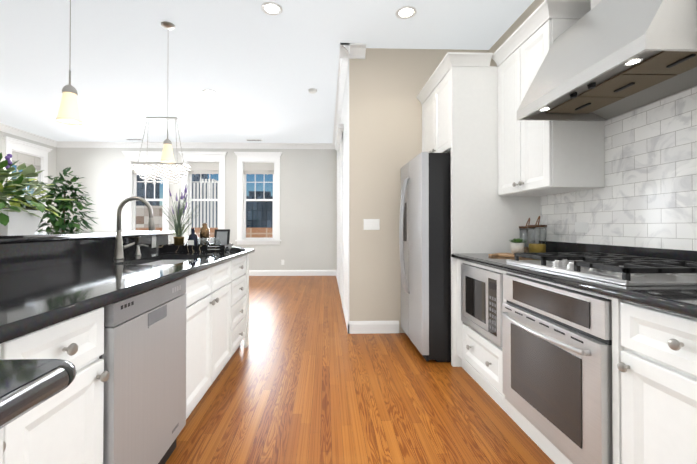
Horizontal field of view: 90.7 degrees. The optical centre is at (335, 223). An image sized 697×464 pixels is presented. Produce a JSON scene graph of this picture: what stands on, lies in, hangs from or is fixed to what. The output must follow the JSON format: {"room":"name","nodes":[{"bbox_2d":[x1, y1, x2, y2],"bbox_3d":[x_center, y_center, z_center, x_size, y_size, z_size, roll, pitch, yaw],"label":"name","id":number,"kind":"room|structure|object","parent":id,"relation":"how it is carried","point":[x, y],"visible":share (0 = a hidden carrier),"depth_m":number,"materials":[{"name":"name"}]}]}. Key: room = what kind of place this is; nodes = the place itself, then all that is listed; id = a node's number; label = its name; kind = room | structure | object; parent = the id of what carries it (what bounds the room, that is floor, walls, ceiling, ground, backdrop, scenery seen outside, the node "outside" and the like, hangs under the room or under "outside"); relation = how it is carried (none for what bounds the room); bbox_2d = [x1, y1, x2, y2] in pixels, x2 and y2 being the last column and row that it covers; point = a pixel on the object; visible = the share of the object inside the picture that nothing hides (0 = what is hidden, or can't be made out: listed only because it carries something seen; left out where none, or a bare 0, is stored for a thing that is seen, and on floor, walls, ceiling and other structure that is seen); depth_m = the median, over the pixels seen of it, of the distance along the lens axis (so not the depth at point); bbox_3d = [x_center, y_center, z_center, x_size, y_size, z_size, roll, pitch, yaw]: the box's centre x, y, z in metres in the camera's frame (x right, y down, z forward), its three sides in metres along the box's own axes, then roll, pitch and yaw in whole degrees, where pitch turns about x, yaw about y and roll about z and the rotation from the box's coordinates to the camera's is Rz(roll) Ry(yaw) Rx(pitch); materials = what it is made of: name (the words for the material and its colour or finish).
{"room":"kitchen","nodes":[
{"label":"kitchen","id":0,"kind":"room"},
{"bbox_2d":[0,131,56,231],"bbox_3d":[-6.210,-0.365,2.493,0.150,3.020,10.499,0,0,-2],"label":"wall","id":1,"kind":"structure","parent":0,"point":[52,163],"depth_m":7.52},
{"bbox_2d":[12,166,37,231],"bbox_3d":[-6.352,-0.527,6.983,0.065,1.764,0.698,0,0,-2],"label":"window","id":2,"kind":"structure","parent":1,"relation":"in","point":[26,187],"depth_m":7.21,"materials":[{"name":"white glass"}]},
{"bbox_2d":[12,151,40,169],"bbox_3d":[-6.289,-1.269,6.990,0.041,0.278,0.690,0,0,-2],"label":"blind","id":3,"kind":"object","parent":1,"relation":"attached to","point":[28,160],"visible":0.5,"depth_m":6.99,"materials":[{"name":"fabric"}]},
{"bbox_2d":[3,136,51,231],"bbox_3d":[-6.294,-0.587,6.985,0.212,2.106,1.080,0,0,-2],"label":"trim","id":4,"kind":"structure","parent":1,"relation":"attached to","point":[22,147],"depth_m":7.15,"materials":[{"name":"white wood"}]},
{"bbox_2d":[0,123,59,147],"bbox_3d":[-6.085,-1.817,2.508,0.100,0.115,10.500,0,0,-2],"label":"crown molding","id":5,"kind":"structure","parent":1,"relation":"attached to","point":[4,128],"depth_m":6.94,"materials":[{"name":"white wood"}]},
{"bbox_2d":[56,148,336,269],"bbox_3d":[-3.205,-0.323,7.904,6.459,3.020,0.150,0,0,-2],"label":"wall","id":6,"kind":"structure","parent":0,"point":[308,209],"depth_m":7.88,"materials":[{"name":"white paint"}]},
{"bbox_2d":[122,151,169,243],"bbox_3d":[-4.263,-0.581,7.836,1.080,2.106,0.212,0,0,-2],"label":"trim","id":7,"kind":"structure","parent":6,"relation":"attached to","point":[131,157],"depth_m":7.78,"materials":[{"name":"white wood"}]},
{"bbox_2d":[133,174,162,230],"bbox_3d":[-4.264,-0.520,7.894,0.698,1.764,0.065,0,0,-2],"label":"window","id":8,"kind":"structure","parent":6,"relation":"in","point":[134,202],"depth_m":7.88,"materials":[{"name":"clear glass"}]},
{"bbox_2d":[133,162,162,173],"bbox_3d":[-4.263,-1.263,7.836,0.690,0.278,0.041,0,0,-2],"label":"blind","id":9,"kind":"object","parent":6,"relation":"attached to","point":[134,171],"visible":0.25,"depth_m":7.83,"materials":[{"name":"fabric"}]},
{"bbox_2d":[58,141,331,148],"bbox_3d":[-3.066,-1.777,7.794,6.190,0.115,0.100,0,0,-2],"label":"crown molding","id":10,"kind":"structure","parent":6,"relation":"attached to","point":[62,144],"depth_m":7.79,"materials":[{"name":"white wood"}]},
{"bbox_2d":[178,151,227,243],"bbox_3d":[-3.006,-0.580,7.870,1.080,2.106,0.212,0,0,-2],"label":"trim","id":11,"kind":"structure","parent":6,"relation":"attached to","point":[203,156],"depth_m":7.82,"materials":[{"name":"white wood"}]},
{"bbox_2d":[189,174,218,239],"bbox_3d":[-3.008,-0.520,7.928,0.698,1.764,0.065,0,0,-2],"label":"window","id":12,"kind":"structure","parent":6,"relation":"in","point":[200,199],"depth_m":7.91,"materials":[{"name":"clear glass"}]},
{"bbox_2d":[189,162,218,174],"bbox_3d":[-3.006,-1.262,7.871,0.690,0.278,0.041,0,0,-2],"label":"blind","id":13,"kind":"object","parent":6,"relation":"attached to","point":[203,168],"visible":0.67,"depth_m":7.86,"materials":[{"name":"fabric"}]},
{"bbox_2d":[234,152,281,244],"bbox_3d":[-1.760,-0.580,7.905,1.080,2.106,0.212,0,0,-2],"label":"trim","id":14,"kind":"structure","parent":6,"relation":"attached to","point":[257,157],"depth_m":7.85,"materials":[{"name":"white wood"}]},
{"bbox_2d":[244,174,273,239],"bbox_3d":[-1.761,-0.520,7.963,0.698,1.764,0.065,0,0,-2],"label":"window","id":15,"kind":"structure","parent":6,"relation":"in","point":[245,206],"depth_m":7.94,"materials":[{"name":"clear glass"}]},
{"bbox_2d":[244,163,273,174],"bbox_3d":[-1.760,-1.262,7.906,0.690,0.278,0.041,0,0,-2],"label":"blind","id":16,"kind":"object","parent":6,"relation":"attached to","point":[258,168],"visible":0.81,"depth_m":7.89,"materials":[{"name":"fabric"}]},
{"bbox_2d":[249,270,335,275],"bbox_3d":[-3.113,1.121,7.812,6.280,0.130,0.016,0,0,-2],"label":"baseboard","id":17,"kind":"structure","parent":6,"relation":"attached to","point":[251,272],"depth_m":7.86,"materials":[{"name":"white wood"}]},
{"bbox_2d":[0,0,534,142],"bbox_3d":[-2.232,-1.924,2.616,8.110,0.100,10.800,0,0,-2],"label":"ceiling","id":18,"kind":"structure","parent":0,"point":[133,64],"depth_m":3.83,"materials":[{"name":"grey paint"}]},
{"bbox_2d":[56,0,82,124],"bbox_3d":[-1.541,-1.233,2.000,0.128,1.289,0.128,0,0,-2],"label":"pendant light","id":19,"kind":"object","parent":18,"relation":"hanging from","point":[69,112],"visible":1,"depth_m":1.97,"materials":[{"name":"beige glass"}]},
{"bbox_2d":[131,117,190,183],"bbox_3d":[-3.021,-1.268,5.981,0.881,1.158,0.321,0,0,-2],"label":"crystal chandelier","id":20,"kind":"object","parent":18,"relation":"hanging from","point":[164,169],"visible":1,"depth_m":5.96,"materials":[{"name":"clear glass"}]},
{"bbox_2d":[160,21,174,162],"bbox_3d":[-1.576,-1.224,3.233,0.128,1.289,0.128,0,0,-2],"label":"pendant light","id":21,"kind":"object","parent":18,"relation":"hanging from","point":[167,155],"visible":1,"depth_m":3.20,"materials":[{"name":"beige glass"}]},
{"bbox_2d":[261,2,281,15],"bbox_3d":[-0.554,-1.867,2.993,0.184,0.007,0.184,0,0,-2],"label":"recessed light","id":22,"kind":"object","parent":18,"relation":"in","point":[272,8],"visible":1,"depth_m":2.99,"materials":[{"name":"white"}]},
{"bbox_2d":[308,88,316,93],"bbox_3d":[-0.319,-1.839,4.777,0.124,0.036,0.124,0,0,-2],"label":"smoke detector","id":23,"kind":"object","parent":18,"relation":"attached to","point":[312,90],"visible":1,"depth_m":4.74,"materials":[{"name":"white plastic"}]},
{"bbox_2d":[395,6,416,18],"bbox_3d":[0.623,-1.867,3.045,0.184,0.007,0.184,0,0,-2],"label":"recessed light","id":24,"kind":"object","parent":18,"relation":"in","point":[405,12],"visible":1,"depth_m":3.04,"materials":[{"name":"white plastic"}]},
{"bbox_2d":[165,276,554,463],"bbox_3d":[-2.232,1.176,2.592,8.110,0.060,10.800,0,0,-2],"label":"floor","id":25,"kind":"structure","parent":0,"point":[304,377],"depth_m":2.20,"materials":[{"name":"brown wood"}]},
{"bbox_2d":[0,338,15,359],"bbox_3d":[-1.166,0.696,0.639,0.816,0.870,0.273,0,0,-2],"label":"base cabinet","id":26,"kind":"object","parent":25,"relation":"on","point":[8,348],"depth_m":0.80,"materials":[{"name":"white wood"}]},
{"bbox_2d":[0,412,27,463],"bbox_3d":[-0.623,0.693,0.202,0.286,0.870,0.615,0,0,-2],"label":"base cabinet","id":27,"kind":"object","parent":25,"relation":"on","point":[13,436],"depth_m":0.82,"materials":[{"name":"white wood"}]},
{"bbox_2d":[16,307,109,463],"bbox_3d":[-1.175,0.699,0.959,0.816,0.870,0.367,0,0,-2],"label":"base cabinet","id":28,"kind":"object","parent":25,"relation":"on","point":[65,426],"depth_m":1.01,"materials":[{"name":"white wood"}]},
{"bbox_2d":[99,278,185,463],"bbox_3d":[-1.053,0.704,1.453,0.603,0.866,0.602,0,0,-2],"label":"dishwasher","id":29,"kind":"object","parent":28,"relation":"in","point":[143,356],"visible":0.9,"depth_m":1.36,"materials":[{"name":"silver metal"}]},
{"bbox_2d":[30,167,96,231],"bbox_3d":[-2.717,0.288,3.463,0.614,1.730,0.615,0,0,-2],"label":"ficus tree","id":30,"kind":"object","parent":25,"relation":"on","point":[61,224],"visible":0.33,"depth_m":3.41,"materials":[{"name":"green plant"}]},
{"bbox_2d":[184,254,248,373],"bbox_3d":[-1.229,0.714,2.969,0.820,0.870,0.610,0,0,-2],"label":"base cabinet","id":31,"kind":"object","parent":25,"relation":"on","point":[217,297],"depth_m":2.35,"materials":[{"name":"white wood"}]},
{"bbox_2d":[0,231,254,428],"bbox_3d":[-1.317,0.159,1.335,1.769,0.211,4.120,0,0,-2],"label":"countertop","id":32,"kind":"structure","parent":31,"relation":"on","point":[47,279],"depth_m":1.38,"materials":[{"name":"black stone"}]},
{"bbox_2d":[0,152,72,235],"bbox_3d":[-1.721,-0.159,1.607,0.864,0.426,0.525,0,0,-2],"label":"potted plant","id":33,"kind":"object","parent":32,"relation":"on","point":[17,217],"visible":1,"depth_m":1.61,"materials":[{"name":"green plant"}]},
{"bbox_2d":[113,196,154,258],"bbox_3d":[-1.341,0.025,2.332,0.267,0.418,0.133,0,0,-2],"label":"gooseneck faucet","id":34,"kind":"object","parent":32,"relation":"on","point":[118,250],"visible":1,"depth_m":2.28,"materials":[{"name":"silver metal"}]},
{"bbox_2d":[135,244,147,255],"bbox_3d":[-1.448,0.194,2.572,0.098,0.084,0.044,0,0,-2],"label":"soap dispenser","id":35,"kind":"object","parent":32,"relation":"on","point":[137,253],"visible":1,"depth_m":2.56,"materials":[{"name":"silver metal"}]},
{"bbox_2d":[140,260,189,264],"bbox_3d":[-1.117,0.376,2.284,0.392,0.206,0.712,0,0,-2],"label":"undermount sink","id":36,"kind":"object","parent":32,"relation":"in","point":[166,262],"visible":0.08,"depth_m":2.63,"materials":[{"name":"metal"}]},
{"bbox_2d":[159,243,234,251],"bbox_3d":[-1.240,0.211,3.090,0.630,0.055,0.296,0,0,-2],"label":"tray","id":37,"kind":"object","parent":32,"relation":"on","point":[181,248],"visible":0.98,"depth_m":2.96,"materials":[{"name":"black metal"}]},
{"bbox_2d":[161,184,198,244],"bbox_3d":[-1.411,-0.064,3.077,0.394,0.589,0.372,0,0,-2],"label":"potted plant","id":38,"kind":"object","parent":37,"relation":"on","point":[179,232],"visible":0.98,"depth_m":3.06,"materials":[{"name":"green plant"}]},
{"bbox_2d":[188,228,197,244],"bbox_3d":[-1.285,0.135,3.101,0.088,0.190,0.090,0,0,-2],"label":"bottle","id":39,"kind":"object","parent":37,"relation":"on","point":[192,238],"visible":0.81,"depth_m":3.07,"materials":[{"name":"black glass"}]},
{"bbox_2d":[197,238,207,244],"bbox_3d":[-1.174,0.177,3.045,0.092,0.105,0.092,0,0,-2],"label":"glass","id":40,"kind":"object","parent":37,"relation":"on","point":[205,239],"visible":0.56,"depth_m":3.04,"materials":[{"name":"clear glass"}]},
{"bbox_2d":[200,223,209,244],"bbox_3d":[-1.202,0.112,3.159,0.088,0.237,0.088,0,0,-2],"label":"cocktail shaker","id":41,"kind":"object","parent":37,"relation":"on","point":[204,231],"visible":0.71,"depth_m":3.13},
{"bbox_2d":[210,238,220,244],"bbox_3d":[-1.069,0.178,3.067,0.092,0.105,0.092,0,0,-2],"label":"glass","id":42,"kind":"object","parent":37,"relation":"on","point":[216,242],"visible":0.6,"depth_m":3.09,"materials":[{"name":"clear glass"}]},
{"bbox_2d":[214,229,229,244],"bbox_3d":[-1.058,0.140,3.201,0.140,0.178,0.055,0,0,-2],"label":"picture frame","id":43,"kind":"object","parent":37,"relation":"on","point":[223,235],"visible":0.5,"depth_m":3.21,"materials":[{"name":"plastic"}]},
{"bbox_2d":[229,247,245,250],"bbox_3d":[-0.883,0.225,3.117,0.105,0.028,0.200,0,0,-2],"label":"napkin","id":44,"kind":"object","parent":32,"relation":"on","point":[236,249],"visible":1,"depth_m":3.04,"materials":[{"name":"fabric"}]},
{"bbox_2d":[152,236,155,247],"bbox_3d":[-1.595,0.154,3.023,0.004,0.110,0.070,0,0,-2],"label":"outlet","id":45,"kind":"object","parent":31,"relation":"attached to","point":[153,241],"visible":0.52,"depth_m":3.01,"materials":[{"name":"white plastic"}]},
{"bbox_2d":[399,152,450,361],"bbox_3d":[1.107,0.281,3.237,0.980,1.740,0.800,0,0,-2],"label":"refrigerator","id":46,"kind":"object","parent":25,"relation":"on","point":[425,234],"visible":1,"depth_m":2.84,"materials":[{"name":"silver metal"}]},
{"bbox_2d":[417,52,540,366],"bbox_3d":[1.264,-0.102,3.194,0.781,2.506,0.941,0,0,-2],"label":"tall cabinet","id":47,"kind":"object","parent":25,"relation":"on","point":[457,96],"visible":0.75,"depth_m":2.78,"materials":[{"name":"white wood"}]},
{"bbox_2d":[460,323,525,418],"bbox_3d":[1.251,0.957,2.341,0.540,0.375,0.596,0,0,-2],"label":"base cabinet","id":48,"kind":"object","parent":25,"relation":"on","point":[481,358],"depth_m":2.29,"materials":[{"name":"white wood"}]},
{"bbox_2d":[461,264,502,346],"bbox_3d":[1.219,0.518,2.343,0.505,0.432,0.594,0,0,-2],"label":"built-in microwave","id":49,"kind":"object","parent":48,"relation":"in","point":[481,298],"visible":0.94,"depth_m":2.27,"materials":[{"name":"silver metal"}]},
{"bbox_2d":[604,296,696,463],"bbox_3d":[1.366,0.699,1.035,0.696,0.870,0.469,0,0,-2],"label":"base cabinet","id":50,"kind":"object","parent":25,"relation":"on","point":[654,385],"depth_m":1.11,"materials":[{"name":"white wood"}]},
{"bbox_2d":[502,274,612,463],"bbox_3d":[1.246,0.646,1.633,0.690,0.715,0.720,0,0,-2],"label":"wall oven","id":51,"kind":"object","parent":50,"relation":"in","point":[557,362],"visible":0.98,"depth_m":1.48,"materials":[{"name":"silver metal"}]},
{"bbox_2d":[451,241,696,318],"bbox_3d":[1.345,0.192,1.063,0.738,0.140,3.428,0,0,-2],"label":"countertop","id":52,"kind":"structure","parent":50,"relation":"on","point":[681,300],"depth_m":1.52,"materials":[{"name":"black stone"}]},
{"bbox_2d":[488,253,523,257],"bbox_3d":[1.265,0.227,2.497,0.295,0.015,0.250,0,0,-2],"label":"round cutting board","id":53,"kind":"object","parent":52,"relation":"on","point":[504,254],"visible":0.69,"depth_m":2.46,"materials":[{"name":"brown wood"}]},
{"bbox_2d":[509,238,525,253],"bbox_3d":[1.322,0.160,2.499,0.138,0.116,0.128,0,0,-2],"label":"succulent pot","id":54,"kind":"object","parent":53,"relation":"on","point":[517,245],"visible":0.85,"depth_m":2.46,"materials":[{"name":"ceramic"}]},
{"bbox_2d":[519,218,534,252],"bbox_3d":[1.512,0.094,2.715,0.116,0.284,0.116,0,0,-2],"label":"glass jar","id":55,"kind":"object","parent":52,"relation":"on","point":[526,247],"visible":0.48,"depth_m":2.70,"materials":[{"name":"clear glass"}]},
{"bbox_2d":[527,216,546,252],"bbox_3d":[1.501,0.087,2.564,0.130,0.294,0.130,0,0,-2],"label":"glass jar","id":56,"kind":"object","parent":52,"relation":"on","point":[534,247],"visible":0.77,"depth_m":2.53,"materials":[{"name":"clear glass"}]},
{"bbox_2d":[506,252,696,285],"bbox_3d":[1.320,0.198,1.668,0.561,0.060,0.830,0,0,-2],"label":"gas cooktop","id":57,"kind":"object","parent":52,"relation":"in","point":[626,270],"visible":1,"depth_m":1.46,"materials":[{"name":"silver metal"}]},
{"bbox_2d":[349,48,488,332],"bbox_3d":[0.909,-0.339,5.878,1.650,3.020,4.430,0,0,-2],"label":"wall","id":58,"kind":"structure","parent":0,"point":[386,86],"depth_m":3.65,"materials":[{"name":"beige paint"}]},
{"bbox_2d":[335,58,348,320],"bbox_3d":[0.045,-0.282,5.717,0.085,2.905,4.182,0,0,-2],"label":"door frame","id":59,"kind":"structure","parent":58,"relation":"attached to","point":[342,143],"depth_m":4.72,"materials":[{"name":"white wood"}]},
{"bbox_2d":[332,43,352,148],"bbox_3d":[0.049,-1.793,5.680,0.120,0.115,4.260,0,0,-2],"label":"crown molding","id":60,"kind":"structure","parent":58,"relation":"attached to","point":[346,49],"depth_m":4.34,"materials":[{"name":"white wood"}]},
{"bbox_2d":[336,270,349,333],"bbox_3d":[0.078,1.105,5.745,0.016,0.130,4.266,0,0,-2],"label":"baseboard","id":61,"kind":"structure","parent":58,"relation":"attached to","point":[344,308],"depth_m":4.25,"materials":[{"name":"white wood"}]},
{"bbox_2d":[364,219,379,229],"bbox_3d":[0.381,0.006,3.638,0.170,0.115,0.012,0,0,-2],"label":"light switch","id":62,"kind":"object","parent":58,"relation":"attached to","point":[371,224],"visible":1,"depth_m":3.64,"materials":[{"name":"white plastic"}]},
{"bbox_2d":[350,321,398,333],"bbox_3d":[0.418,1.089,3.629,0.505,0.130,0.016,0,0,-2],"label":"baseboard","id":63,"kind":"structure","parent":58,"relation":"attached to","point":[365,327],"depth_m":3.62,"materials":[{"name":"white wood"}]},
{"bbox_2d":[489,0,544,65],"bbox_3d":[1.808,-0.380,0.500,0.150,3.020,6.369,0,0,-2],"label":"wall","id":64,"kind":"structure","parent":0,"point":[522,18],"depth_m":3.19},
{"bbox_2d":[496,0,604,195],"bbox_3d":[1.493,-0.793,2.465,0.348,1.136,0.648,0,0,-2],"label":"upper cabinet","id":65,"kind":"object","parent":64,"relation":"attached to","point":[540,158],"depth_m":2.25,"materials":[{"name":"white wood"}]},
{"bbox_2d":[517,0,696,120],"bbox_3d":[1.413,-1.260,1.708,0.566,1.238,0.856,0,0,-2],"label":"range hood","id":66,"kind":"object","parent":64,"relation":"attached to","point":[605,60],"visible":1,"depth_m":1.62,"materials":[{"name":"metal"}]},
{"bbox_2d":[540,87,696,250],"bbox_3d":[1.712,-0.272,1.076,0.009,0.788,3.428,0,0,-2],"label":"tile backsplash","id":67,"kind":"structure","parent":64,"relation":"attached to","point":[646,196],"depth_m":1.88,"materials":[{"name":"tile"}]},
{"bbox_2d":[575,222,587,232],"bbox_3d":[1.670,0.024,2.340,0.004,0.070,0.116,0,0,-2],"label":"outlet","id":68,"kind":"object","parent":67,"relation":"attached to","point":[581,227],"visible":1,"depth_m":2.34,"materials":[{"name":"white plastic"}]},
{"label":"outside","id":69,"kind":"structure","parent":0,"visible":0},
{"bbox_2d":[136,174,159,205],"bbox_3d":[-88.047,6.660,147.476,18.000,111.200,16.000,0,0,-7],"label":"tower","id":70,"kind":"structure","parent":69,"point":[150,194],"depth_m":144.57,"materials":[{"name":"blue glass"}]},
{"bbox_2d":[136,206,162,227],"bbox_3d":[-43.063,29.040,76.524,16.000,65.350,14.000,0,0,-2],"label":"building","id":71,"kind":"structure","parent":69,"point":[140,219],"depth_m":69.89,"materials":[{"name":"white"}]},
{"bbox_2d":[192,174,207,182],"bbox_3d":[-72.748,15.855,172.841,14.000,93.200,14.000,0,0,-13],"label":"tower","id":72,"kind":"structure","parent":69,"point":[205,176],"depth_m":167.35,"materials":[{"name":"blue glass"}]},
{"bbox_2d":[136,228,272,237],"bbox_3d":[-15.629,31.148,61.264,44.000,60.900,14.000,0,0,-2],"label":"brick","id":73,"kind":"object","parent":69,"point":[253,232],"depth_m":54.56,"materials":[{"name":"orange brick"}]},
{"bbox_2d":[191,179,218,227],"bbox_3d":[-54.060,21.667,148.305,13.000,81.200,14.000,0,0,-2],"label":"building","id":74,"kind":"structure","parent":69,"point":[202,211],"depth_m":141.54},
{"bbox_2d":[246,191,272,227],"bbox_3d":[-27.459,25.253,127.008,17.000,73.700,17.000,0,0,-10],"label":"building","id":75,"kind":"structure","parent":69,"point":[256,212],"depth_m":118.92,"materials":[{"name":"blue glass"}]}
]}

